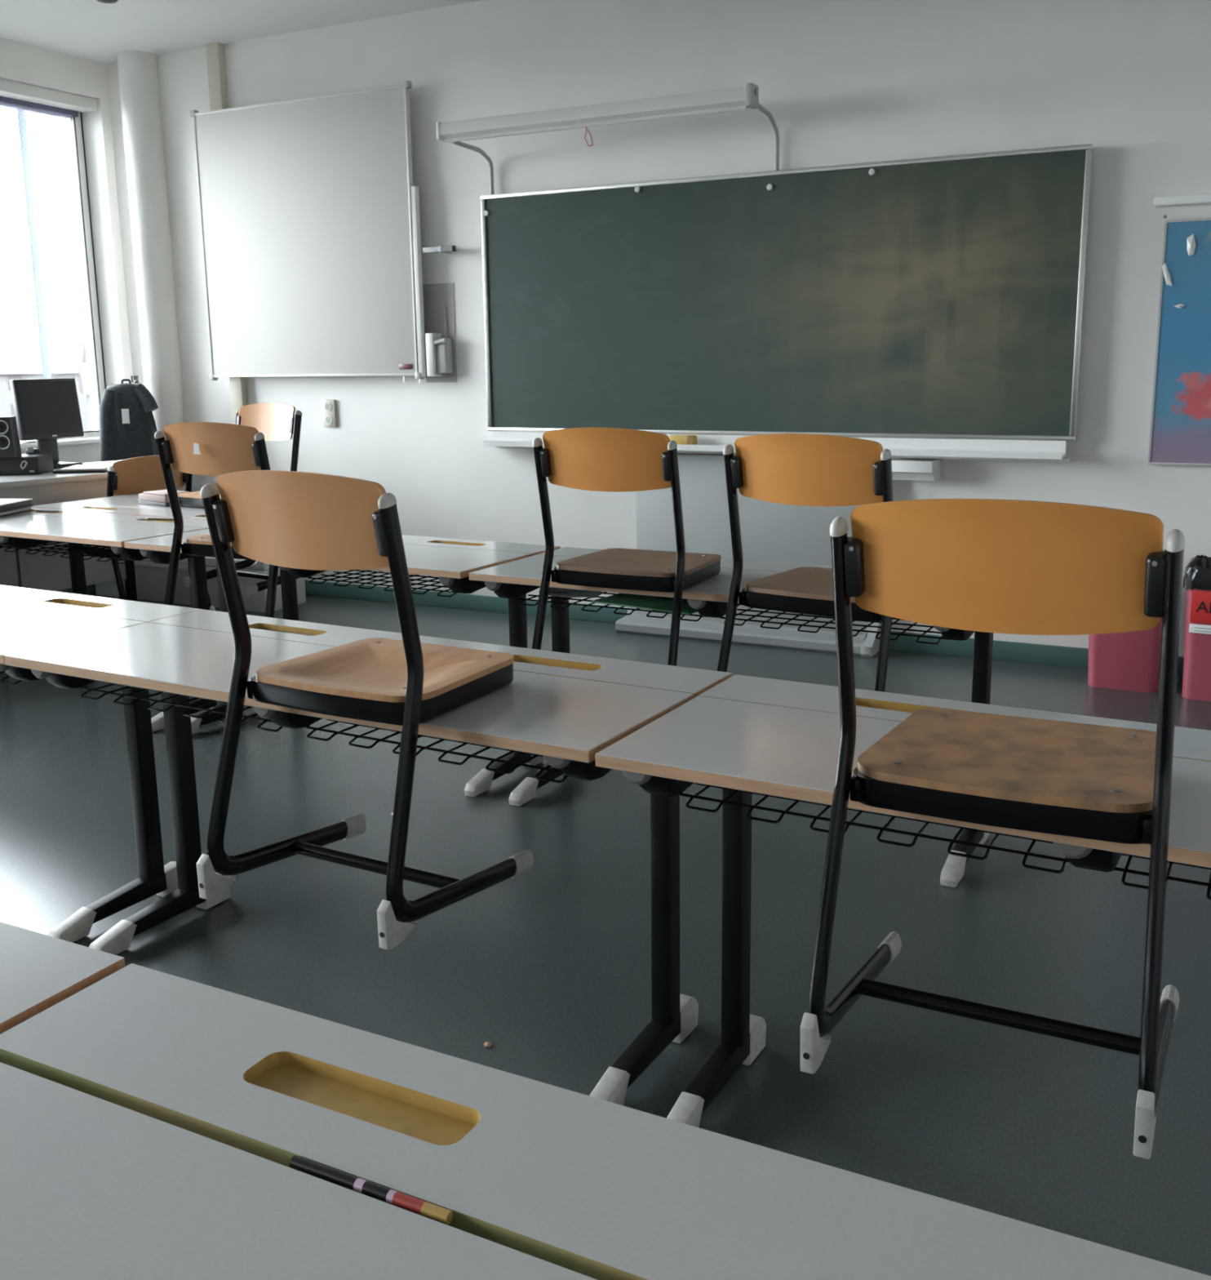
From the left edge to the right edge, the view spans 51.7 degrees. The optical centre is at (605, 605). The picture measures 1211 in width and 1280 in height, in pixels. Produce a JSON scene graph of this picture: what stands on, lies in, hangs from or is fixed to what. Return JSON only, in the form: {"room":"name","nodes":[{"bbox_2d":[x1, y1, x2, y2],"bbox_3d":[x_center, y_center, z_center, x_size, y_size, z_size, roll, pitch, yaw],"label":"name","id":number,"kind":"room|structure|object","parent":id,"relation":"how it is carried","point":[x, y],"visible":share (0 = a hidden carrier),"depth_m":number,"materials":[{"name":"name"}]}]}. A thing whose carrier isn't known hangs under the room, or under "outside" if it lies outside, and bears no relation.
{"room":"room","nodes":[
{"label":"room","id":0,"kind":"room"},
{"bbox_2d":[0,37,133,462],"bbox_3d":[-4.934,-0.651,2.710,0.280,2.740,9.600,5,13,27],"label":"wall","id":1,"kind":"structure","parent":0,"point":[21,63],"depth_m":6.64,"materials":[{"name":"paint"}]},
{"bbox_2d":[0,78,106,448],"bbox_3d":[-3.182,-1.610,5.881,0.260,1.775,2.010,5,13,27],"label":"window","id":2,"kind":"structure","parent":1,"relation":"in","point":[13,95],"depth_m":6.66,"materials":[{"name":"white metal"}]},
{"bbox_2d":[19,440,35,444],"bbox_3d":[-2.956,-0.831,6.348,0.120,0.011,0.196,2,12,16],"label":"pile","id":3,"kind":"object","parent":2,"relation":"on","point":[29,441],"visible":0.44,"depth_m":6.32,"materials":[{"name":"white paper"}]},
{"bbox_2d":[0,96,78,118],"bbox_3d":[-3.265,-2.433,5.754,0.100,0.060,1.945,5,13,27],"label":"blind","id":4,"kind":"object","parent":2,"relation":"attached to","point":[5,101],"depth_m":6.38,"materials":[{"name":"grey fabric"}]},
{"bbox_2d":[54,584,96,593],"bbox_3d":[-4.788,0.668,2.896,0.014,0.075,9.586,5,13,27],"label":"baseboard","id":5,"kind":"structure","parent":1,"relation":"attached to","point":[91,588],"depth_m":6.69,"materials":[{"name":"teal"}]},
{"bbox_2d":[98,378,159,461],"bbox_3d":[-2.480,-0.891,6.527,0.312,0.577,0.151,-3,11,-10],"label":"backpack","id":6,"kind":"object","parent":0,"point":[127,424],"visible":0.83,"depth_m":6.47,"materials":[{"name":"grey fabric"}]},
{"bbox_2d":[0,0,483,63],"bbox_3d":[-1.394,-1.782,0.604,8.300,0.200,10.000,5,13,27],"label":"ceiling","id":7,"kind":"structure","parent":0,"point":[94,30],"depth_m":5.74,"materials":[{"name":"white paint"}]},
{"bbox_2d":[96,0,118,4],"bbox_3d":[-2.110,-2.573,5.289,0.110,0.045,0.110,5,13,27],"label":"smoke detector","id":8,"kind":"object","parent":7,"relation":"attached to","point":[108,2],"visible":1,"depth_m":5.28,"materials":[{"name":"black plastic"}]},
{"bbox_2d":[0,591,1210,1275],"bbox_3d":[-1.355,1.102,1.173,8.300,0.200,10.000,5,13,27],"label":"floor","id":9,"kind":"structure","parent":0,"point":[548,965],"depth_m":2.64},
{"bbox_2d":[0,921,124,1034],"bbox_3d":[-1.131,0.638,1.304,1.294,0.648,0.495,5,13,27],"label":"school desk","id":10,"kind":"object","parent":9,"relation":"on","point":[38,971],"visible":0.8,"depth_m":1.14,"materials":[{"name":"grey laminate"}]},
{"bbox_2d":[0,459,201,606],"bbox_3d":[-2.721,-0.209,5.530,0.680,0.720,1.800,8,14,37],"label":"desk","id":11,"kind":"object","parent":9,"relation":"on","point":[18,568],"visible":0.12,"depth_m":5.91,"materials":[{"name":"grey laminate"}]},
{"bbox_2d":[0,453,53,475],"bbox_3d":[-2.683,-0.631,5.604,0.340,0.078,0.205,-2,11,-5],"label":"computer","id":12,"kind":"object","parent":11,"relation":"on","point":[35,464],"visible":0.98,"depth_m":5.52,"materials":[{"name":"black plastic"}]},
{"bbox_2d":[0,416,22,457],"bbox_3d":[-2.641,-0.743,5.509,0.090,0.178,0.106,-2,11,-8],"label":"speaker","id":13,"kind":"object","parent":12,"relation":"on","point":[10,446],"visible":1,"depth_m":5.47},
{"bbox_2d":[26,446,41,454],"bbox_3d":[-2.619,-0.676,5.737,0.060,0.112,0.050,-2,11,-7],"label":"desk phone","id":14,"kind":"object","parent":12,"relation":"on","point":[30,451],"visible":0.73,"depth_m":5.71,"materials":[{"name":"black plastic"}]},
{"bbox_2d":[9,377,84,469],"bbox_3d":[-2.610,-0.854,5.860,0.180,0.413,0.330,5,13,29],"label":"monitor","id":15,"kind":"object","parent":11,"relation":"on","point":[46,411],"visible":0.79,"depth_m":5.83,"materials":[{"name":"black plastic"}]},
{"bbox_2d":[53,464,111,473],"bbox_3d":[-2.363,-0.629,5.728,0.230,0.017,0.290,-2,11,-4],"label":"clipboard","id":16,"kind":"object","parent":11,"relation":"on","point":[77,468],"visible":0.76,"depth_m":5.61,"materials":[{"name":"white paper"}]},
{"bbox_2d":[0,585,202,942],"bbox_3d":[-1.587,0.314,2.979,1.294,0.648,0.495,6,13,29],"label":"school desk","id":17,"kind":"object","parent":9,"relation":"on","point":[30,618],"visible":0.65,"depth_m":2.75,"materials":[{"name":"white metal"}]},
{"bbox_2d":[0,671,22,684],"bbox_3d":[-1.372,0.079,2.763,0.589,0.072,0.254,6,13,29],"label":"basket","id":18,"kind":"object","parent":17,"relation":"on","point":[1,673],"depth_m":2.54,"materials":[{"name":"black metal"}]},
{"bbox_2d":[0,506,223,732],"bbox_3d":[-1.942,0.017,4.504,1.294,0.648,0.495,6,13,30],"label":"school desk","id":19,"kind":"object","parent":9,"relation":"on","point":[31,529],"visible":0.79,"depth_m":4.25,"materials":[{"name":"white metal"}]},
{"bbox_2d":[0,498,33,517],"bbox_3d":[-2.300,-0.363,4.664,0.204,0.046,0.260,1,11,7],"label":"book","id":20,"kind":"object","parent":19,"relation":"on","point":[8,507],"visible":1,"depth_m":4.68,"materials":[{"name":"white paper"}]},
{"bbox_2d":[0,541,66,551],"bbox_3d":[-2.231,-0.267,4.575,0.589,0.072,0.254,6,13,30],"label":"basket","id":21,"kind":"object","parent":19,"relation":"on","point":[56,542],"depth_m":4.42,"materials":[{"name":"black metal"}]},
{"bbox_2d":[35,510,62,512],"bbox_3d":[-2.095,-0.357,4.717,0.122,0.008,0.008,3,12,18],"label":"pencil","id":22,"kind":"object","parent":19,"relation":"on","point":[51,511],"visible":1,"depth_m":4.71,"materials":[{"name":"black wood"}]},
{"bbox_2d":[25,542,149,564],"bbox_3d":[-1.730,-0.216,4.285,0.589,0.072,0.254,6,13,30],"label":"basket","id":23,"kind":"object","parent":19,"relation":"on","point":[28,545],"depth_m":4.29,"materials":[{"name":"black metal"}]},
{"bbox_2d":[143,518,173,520],"bbox_3d":[-1.573,-0.306,4.425,0.142,0.008,0.008,3,12,17],"label":"pencil","id":24,"kind":"object","parent":19,"relation":"on","point":[160,519],"visible":0.85,"depth_m":4.42,"materials":[{"name":"black wood"}]},
{"bbox_2d":[82,455,215,610],"bbox_3d":[-2.102,-0.277,5.610,0.471,0.803,0.443,7,14,35],"label":"chair","id":25,"kind":"object","parent":9,"relation":"on","point":[137,475],"visible":0.31,"depth_m":5.39,"materials":[{"name":"brown wood"}]},
{"bbox_2d":[31,493,298,621],"bbox_3d":[-1.588,-0.061,4.876,1.294,0.648,0.495,6,13,30],"label":"school desk","id":26,"kind":"object","parent":9,"relation":"on","point":[125,504],"visible":0.06,"depth_m":4.83,"materials":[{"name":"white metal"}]},
{"bbox_2d":[137,489,189,506],"bbox_3d":[-1.739,-0.428,4.949,0.201,0.048,0.130,8,14,39],"label":"books","id":27,"kind":"object","parent":26,"relation":"on","point":[157,498],"visible":0.71,"depth_m":4.90,"materials":[{"name":"white paper"}]},
{"bbox_2d":[177,402,324,595],"bbox_3d":[-1.413,-0.433,4.919,0.392,0.711,0.416,7,14,35],"label":"chair","id":28,"kind":"object","parent":26,"relation":"attached to","point":[277,421],"visible":0.42,"depth_m":4.94,"materials":[{"name":"brown wood"}]},
{"bbox_2d":[95,556,306,613],"bbox_3d":[-2.106,-0.161,6.447,1.220,0.252,0.330,5,13,27],"label":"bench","id":29,"kind":"object","parent":9,"relation":"on","point":[151,577],"visible":0.2,"depth_m":6.31,"materials":[{"name":"grey"}]},
{"bbox_2d":[133,560,279,574],"bbox_3d":[-2.107,-0.230,6.434,1.220,0.023,0.330,5,13,27],"label":"basket","id":30,"kind":"object","parent":29,"relation":"attached to","point":[183,568],"depth_m":6.28,"materials":[{"name":"black metal"}]},
{"bbox_2d":[124,528,560,796],"bbox_3d":[-0.812,0.131,3.853,1.294,0.648,0.495,6,13,29],"label":"school desk","id":31,"kind":"object","parent":9,"relation":"on","point":[452,561],"visible":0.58,"depth_m":3.60,"materials":[{"name":"white laminate"}]},
{"bbox_2d":[154,422,279,617],"bbox_3d":[-1.026,-0.180,3.610,0.392,0.711,0.416,4,12,24],"label":"chair","id":32,"kind":"object","parent":31,"relation":"attached to","point":[197,448],"visible":0.46,"depth_m":3.44,"materials":[{"name":"brown wood"}]},
{"bbox_2d":[308,569,457,597],"bbox_3d":[-0.598,-0.104,3.636,0.589,0.072,0.254,6,13,29],"label":"basket","id":33,"kind":"object","parent":31,"relation":"on","point":[311,572],"depth_m":3.63,"materials":[{"name":"black metal"}]},
{"bbox_2d":[4,609,732,1105],"bbox_3d":[-0.460,0.423,2.347,1.294,0.648,0.495,6,13,29],"label":"school desk","id":34,"kind":"object","parent":9,"relation":"on","point":[563,708],"visible":0.77,"depth_m":2.18,"materials":[{"name":"white laminate"}]},
{"bbox_2d":[80,681,284,732],"bbox_3d":[-0.751,0.140,2.413,0.589,0.072,0.254,6,13,29],"label":"basket","id":35,"kind":"object","parent":34,"relation":"on","point":[82,683],"depth_m":2.36,"materials":[{"name":"black metal"}]},
{"bbox_2d":[196,470,533,949],"bbox_3d":[-0.388,0.124,2.028,0.392,0.711,0.416,6,13,29],"label":"chair","id":36,"kind":"object","parent":34,"relation":"attached to","point":[291,519],"visible":1,"depth_m":1.93,"materials":[{"name":"brown wood"}]},
{"bbox_2d":[305,719,568,782],"bbox_3d":[-0.245,0.189,2.131,0.589,0.072,0.254,6,13,29],"label":"basket","id":37,"kind":"object","parent":34,"relation":"on","point":[308,722],"depth_m":2.05,"materials":[{"name":"black metal"}]},
{"bbox_2d":[484,1041,492,1047],"bbox_3d":[-0.208,0.775,2.213,0.015,0.007,0.012,5,13,27],"label":"scrap","id":38,"kind":"object","parent":9,"relation":"on","point":[487,1044],"visible":1,"depth_m":2.21,"materials":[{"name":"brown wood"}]},
{"bbox_2d":[0,963,1210,1279],"bbox_3d":[0.028,0.741,0.706,1.294,0.648,0.495,5,13,27],"label":"school desk","id":39,"kind":"object","parent":9,"relation":"on","point":[153,1122],"visible":1,"depth_m":0.84,"materials":[{"name":"grey laminate"}]},
{"bbox_2d":[289,1155,453,1224],"bbox_3d":[-0.158,0.389,0.836,0.130,0.008,0.008,5,13,27],"label":"pen","id":40,"kind":"object","parent":39,"relation":"in","point":[431,1211],"visible":1,"depth_m":0.83,"materials":[{"name":"black plastic"}]},
{"bbox_2d":[469,546,993,887],"bbox_3d":[0.336,0.241,3.213,1.294,0.648,0.495,5,13,28],"label":"school desk","id":41,"kind":"object","parent":9,"relation":"on","point":[516,579],"visible":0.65,"depth_m":3.10,"materials":[{"name":"white laminate"}]},
{"bbox_2d":[548,586,602,597],"bbox_3d":[-0.076,-0.050,3.365,0.150,0.023,0.191,1,11,10],"label":"papers","id":42,"kind":"object","parent":41,"relation":"in","point":[557,592],"visible":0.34,"depth_m":3.30,"materials":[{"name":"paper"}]},
{"bbox_2d":[516,591,704,621],"bbox_3d":[0.043,-0.041,3.275,0.589,0.072,0.254,5,13,28],"label":"basket","id":43,"kind":"object","parent":41,"relation":"on","point":[519,593],"depth_m":3.23,"materials":[{"name":"black metal"}]},
{"bbox_2d":[532,427,721,666],"bbox_3d":[0.062,-0.087,3.063,0.392,0.711,0.416,5,13,27],"label":"chair","id":44,"kind":"object","parent":41,"relation":"attached to","point":[611,460],"visible":0.84,"depth_m":2.92,"materials":[{"name":"brown wood"}]},
{"bbox_2d":[591,593,697,614],"bbox_3d":[0.146,-0.013,3.232,0.300,0.004,0.210,7,14,36],"label":"folder","id":45,"kind":"object","parent":41,"relation":"in","point":[665,604],"visible":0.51,"depth_m":3.21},
{"bbox_2d":[717,433,893,692],"bbox_3d":[0.487,-0.026,2.726,0.392,0.711,0.416,7,13,33],"label":"chair","id":46,"kind":"object","parent":41,"relation":"hanging from","point":[802,469],"visible":0.62,"depth_m":2.58,"materials":[{"name":"brown wood"}]},
{"bbox_2d":[720,607,949,644],"bbox_3d":[0.553,0.006,3.001,0.589,0.072,0.254,5,13,28],"label":"basket","id":47,"kind":"object","parent":41,"relation":"on","point":[722,610],"depth_m":2.96,"materials":[{"name":"black metal"}]},
{"bbox_2d":[615,453,882,657],"bbox_3d":[0.588,-0.236,5.264,1.165,0.786,0.160,5,13,27],"label":"panel board","id":48,"kind":"object","parent":9,"relation":"on","point":[771,531],"visible":0.38,"depth_m":5.31,"materials":[{"name":"grey paint"}]},
{"bbox_2d":[595,674,1210,1127],"bbox_3d":[0.675,0.534,1.710,1.294,0.648,0.495,5,13,29],"label":"school desk","id":49,"kind":"object","parent":9,"relation":"on","point":[743,736],"visible":0.65,"depth_m":1.81,"materials":[{"name":"grey laminate"}]},
{"bbox_2d":[679,782,1070,873],"bbox_3d":[0.383,0.251,1.774,0.589,0.072,0.254,5,13,29],"label":"basket","id":50,"kind":"object","parent":49,"relation":"on","point":[682,786],"depth_m":1.68,"materials":[{"name":"black metal"}]},
{"bbox_2d":[800,498,1185,1159],"bbox_3d":[0.493,0.208,1.524,0.392,0.711,0.417,4,12,28],"label":"chair","id":51,"kind":"object","parent":49,"relation":"attached to","point":[1011,566],"visible":1,"depth_m":1.40,"materials":[{"name":"brown wood"}]},
{"bbox_2d":[1114,853,1210,900],"bbox_3d":[0.892,0.299,1.496,0.589,0.072,0.254,5,13,29],"label":"basket","id":52,"kind":"object","parent":49,"relation":"on","point":[1126,870],"depth_m":1.51,"materials":[{"name":"black metal"}]},
{"bbox_2d":[1088,617,1162,693],"bbox_3d":[1.896,0.102,4.537,0.270,0.370,0.250,5,13,29],"label":"waste bin","id":53,"kind":"object","parent":9,"relation":"on","point":[1126,660],"visible":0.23,"depth_m":4.46,"materials":[{"name":"red plastic"}]},
{"bbox_2d":[1182,554,1210,701],"bbox_3d":[2.210,0.082,4.343,0.382,0.476,0.286,6,13,30],"label":"bin","id":54,"kind":"object","parent":9,"relation":"on","point":[1197,679],"visible":1,"depth_m":4.31,"materials":[{"name":"red plastic"}]},
{"bbox_2d":[106,0,1210,657],"bbox_3d":[0.882,-1.213,5.149,8.300,2.740,0.200,5,13,27],"label":"wall","id":55,"kind":"structure","parent":0,"point":[841,82],"depth_m":5.10,"materials":[{"name":"paint"}]},
{"bbox_2d":[130,375,138,383],"bbox_3d":[-2.466,-1.183,6.542,0.024,0.041,0.131,-3,11,-10],"label":"coat hook","id":56,"kind":"object","parent":55,"relation":"attached to","point":[135,380],"visible":0.94,"depth_m":6.59,"materials":[{"name":"grey metal"}]},
{"bbox_2d":[116,50,185,438],"bbox_3d":[-2.373,-1.465,6.650,0.194,2.740,0.194,5,13,27],"label":"trim","id":57,"kind":"structure","parent":55,"relation":"attached to","point":[138,76],"depth_m":6.48,"materials":[{"name":"paint"}]},
{"bbox_2d":[205,42,248,424],"bbox_3d":[-1.912,-1.431,6.444,0.080,2.740,0.045,5,13,27],"label":"trim","id":58,"kind":"structure","parent":55,"relation":"attached to","point":[215,59],"depth_m":6.20,"materials":[{"name":"beige paint"}]},
{"bbox_2d":[190,80,426,383],"bbox_3d":[-1.448,-1.766,6.102,1.348,1.349,0.090,5,13,27],"label":"whiteboard","id":59,"kind":"object","parent":55,"relation":"attached to","point":[309,207],"visible":1,"depth_m":6.04,"materials":[{"name":"grey"}]},
{"bbox_2d":[321,399,337,426],"bbox_3d":[-1.387,-0.966,6.276,0.080,0.136,0.018,5,13,27],"label":"power socket","id":60,"kind":"object","parent":55,"relation":"attached to","point":[329,408],"visible":1,"depth_m":6.27,"materials":[{"name":"beige plastic"}]},
{"bbox_2d":[422,245,456,253],"bbox_3d":[-0.753,-1.641,5.768,0.169,0.028,0.079,5,13,27],"label":"wall rail","id":61,"kind":"object","parent":55,"relation":"attached to","point":[448,249],"visible":1,"depth_m":5.73,"materials":[{"name":"grey metal"}]},
{"bbox_2d":[426,305,453,377],"bbox_3d":[-0.777,-1.239,5.858,0.107,0.325,0.079,5,13,27],"label":"wall box","id":62,"kind":"object","parent":55,"relation":"attached to","point":[438,350],"visible":1,"depth_m":5.85,"materials":[{"name":"white plastic"}]},
{"bbox_2d":[422,283,457,382],"bbox_3d":[-0.781,-1.285,5.899,0.175,0.455,0.004,5,13,27],"label":"trim","id":63,"kind":"structure","parent":55,"relation":"attached to","point":[436,296],"depth_m":5.88,"materials":[{"name":"grey paint"}]},
{"bbox_2d":[304,579,1184,676],"bbox_3d":[0.887,0.116,5.296,7.820,0.075,0.014,5,13,27],"label":"baseboard","id":64,"kind":"structure","parent":55,"relation":"attached to","point":[1002,650],"depth_m":5.73,"materials":[{"name":"teal"}]},
{"bbox_2d":[480,143,1093,480],"bbox_3d":[0.576,-1.141,5.118,2.588,1.204,0.158,5,13,27],"label":"chalkboard","id":65,"kind":"object","parent":55,"relation":"attached to","point":[928,310],"visible":0.96,"depth_m":5.00,"materials":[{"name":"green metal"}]},
{"bbox_2d":[484,210,488,216],"bbox_3d":[-0.534,-1.755,5.592,0.025,0.025,0.009,5,13,27],"label":"magnet","id":66,"kind":"object","parent":65,"relation":"attached to","point":[486,212],"visible":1,"depth_m":5.59,"materials":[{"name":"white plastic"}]},
{"bbox_2d":[435,82,779,195],"bbox_3d":[-0.007,-1.874,5.162,1.437,0.331,0.331,5,13,27],"label":"lamp","id":67,"kind":"object","parent":65,"relation":"attached to","point":[740,99],"visible":0.99,"depth_m":4.98,"materials":[{"name":"white plastic"}]},
{"bbox_2d":[584,126,593,146],"bbox_3d":[-0.069,-1.889,5.022,0.037,0.087,0.012,5,13,27],"label":"ribbon","id":68,"kind":"object","parent":67,"relation":"hanging from","point":[585,126],"visible":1,"depth_m":5.02,"materials":[{"name":"red"}]},
{"bbox_2d":[635,186,640,192],"bbox_3d":[0.133,-1.745,5.241,0.025,0.025,0.009,5,13,27],"label":"magnet","id":69,"kind":"object","parent":65,"relation":"attached to","point":[637,189],"visible":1,"depth_m":5.24,"materials":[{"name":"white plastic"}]},
{"bbox_2d":[669,435,697,444],"bbox_3d":[0.329,-0.701,5.290,0.110,0.039,0.054,5,13,27],"label":"sponge","id":70,"kind":"object","parent":65,"relation":"on","point":[680,439],"visible":0.87,"depth_m":5.26,"materials":[{"name":"yellow"}]},
{"bbox_2d":[766,183,773,191],"bbox_3d":[0.654,-1.667,4.981,0.025,0.025,0.009,5,13,27],"label":"magnet","id":71,"kind":"object","parent":65,"relation":"attached to","point":[770,187],"visible":1,"depth_m":4.98,"materials":[{"name":"white plastic"}]},
{"bbox_2d":[483,431,1066,459],"bbox_3d":[0.580,-0.672,5.184,2.508,0.062,0.110,5,13,27],"label":"chalk tray","id":72,"kind":"object","parent":65,"relation":"on","point":[902,445],"depth_m":4.86,"materials":[{"name":"white metal"}]},
{"bbox_2d":[868,168,875,175],"bbox_3d":[1.020,-1.661,4.789,0.025,0.025,0.009,5,13,27],"label":"magnet","id":73,"kind":"object","parent":65,"relation":"attached to","point":[872,171],"visible":1,"depth_m":4.79,"materials":[{"name":"white plastic"}]},
{"bbox_2d":[1154,193,1210,207],"bbox_3d":[2.209,-1.399,4.269,0.620,0.031,0.043,5,13,27],"label":"rail","id":74,"kind":"object","parent":55,"relation":"attached to","point":[1206,198],"visible":1,"depth_m":4.35,"materials":[{"name":"white metal"}]},
{"bbox_2d":[1148,215,1210,466],"bbox_3d":[2.287,-0.918,4.327,0.712,0.873,0.032,5,13,27],"label":"picture","id":75,"kind":"object","parent":74,"relation":"hanging from","point":[1180,432],"visible":1,"depth_m":4.45,"materials":[{"name":"blue paper"}]},
{"label":"outside","id":76,"kind":"structure","parent":0,"visible":0},
{"bbox_3d":[-95.155,-14.057,105.031,253.500,0.200,400.000,5,13,27],"label":"terrain","id":77,"kind":"structure","parent":76,"visible":0},
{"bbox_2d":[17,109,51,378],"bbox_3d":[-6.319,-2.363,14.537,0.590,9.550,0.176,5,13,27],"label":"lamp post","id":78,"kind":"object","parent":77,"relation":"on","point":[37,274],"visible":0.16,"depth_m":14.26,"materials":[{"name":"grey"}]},
{"bbox_2d":[0,333,88,433],"bbox_3d":[-49.388,-18.391,102.899,12.800,7.900,9.800,-4,12,-15],"label":"building","id":79,"kind":"structure","parent":77,"relation":"on","point":[18,360],"depth_m":100.69,"materials":[{"name":"grey"}]},
{"bbox_2d":[79,362,93,431],"bbox_3d":[-29.986,-14.066,84.306,9.800,6.100,8.800,-6,12,-24],"label":"house","id":80,"kind":"structure","parent":77,"relation":"on","point":[84,389],"depth_m":81.18,"materials":[{"name":"grey"}]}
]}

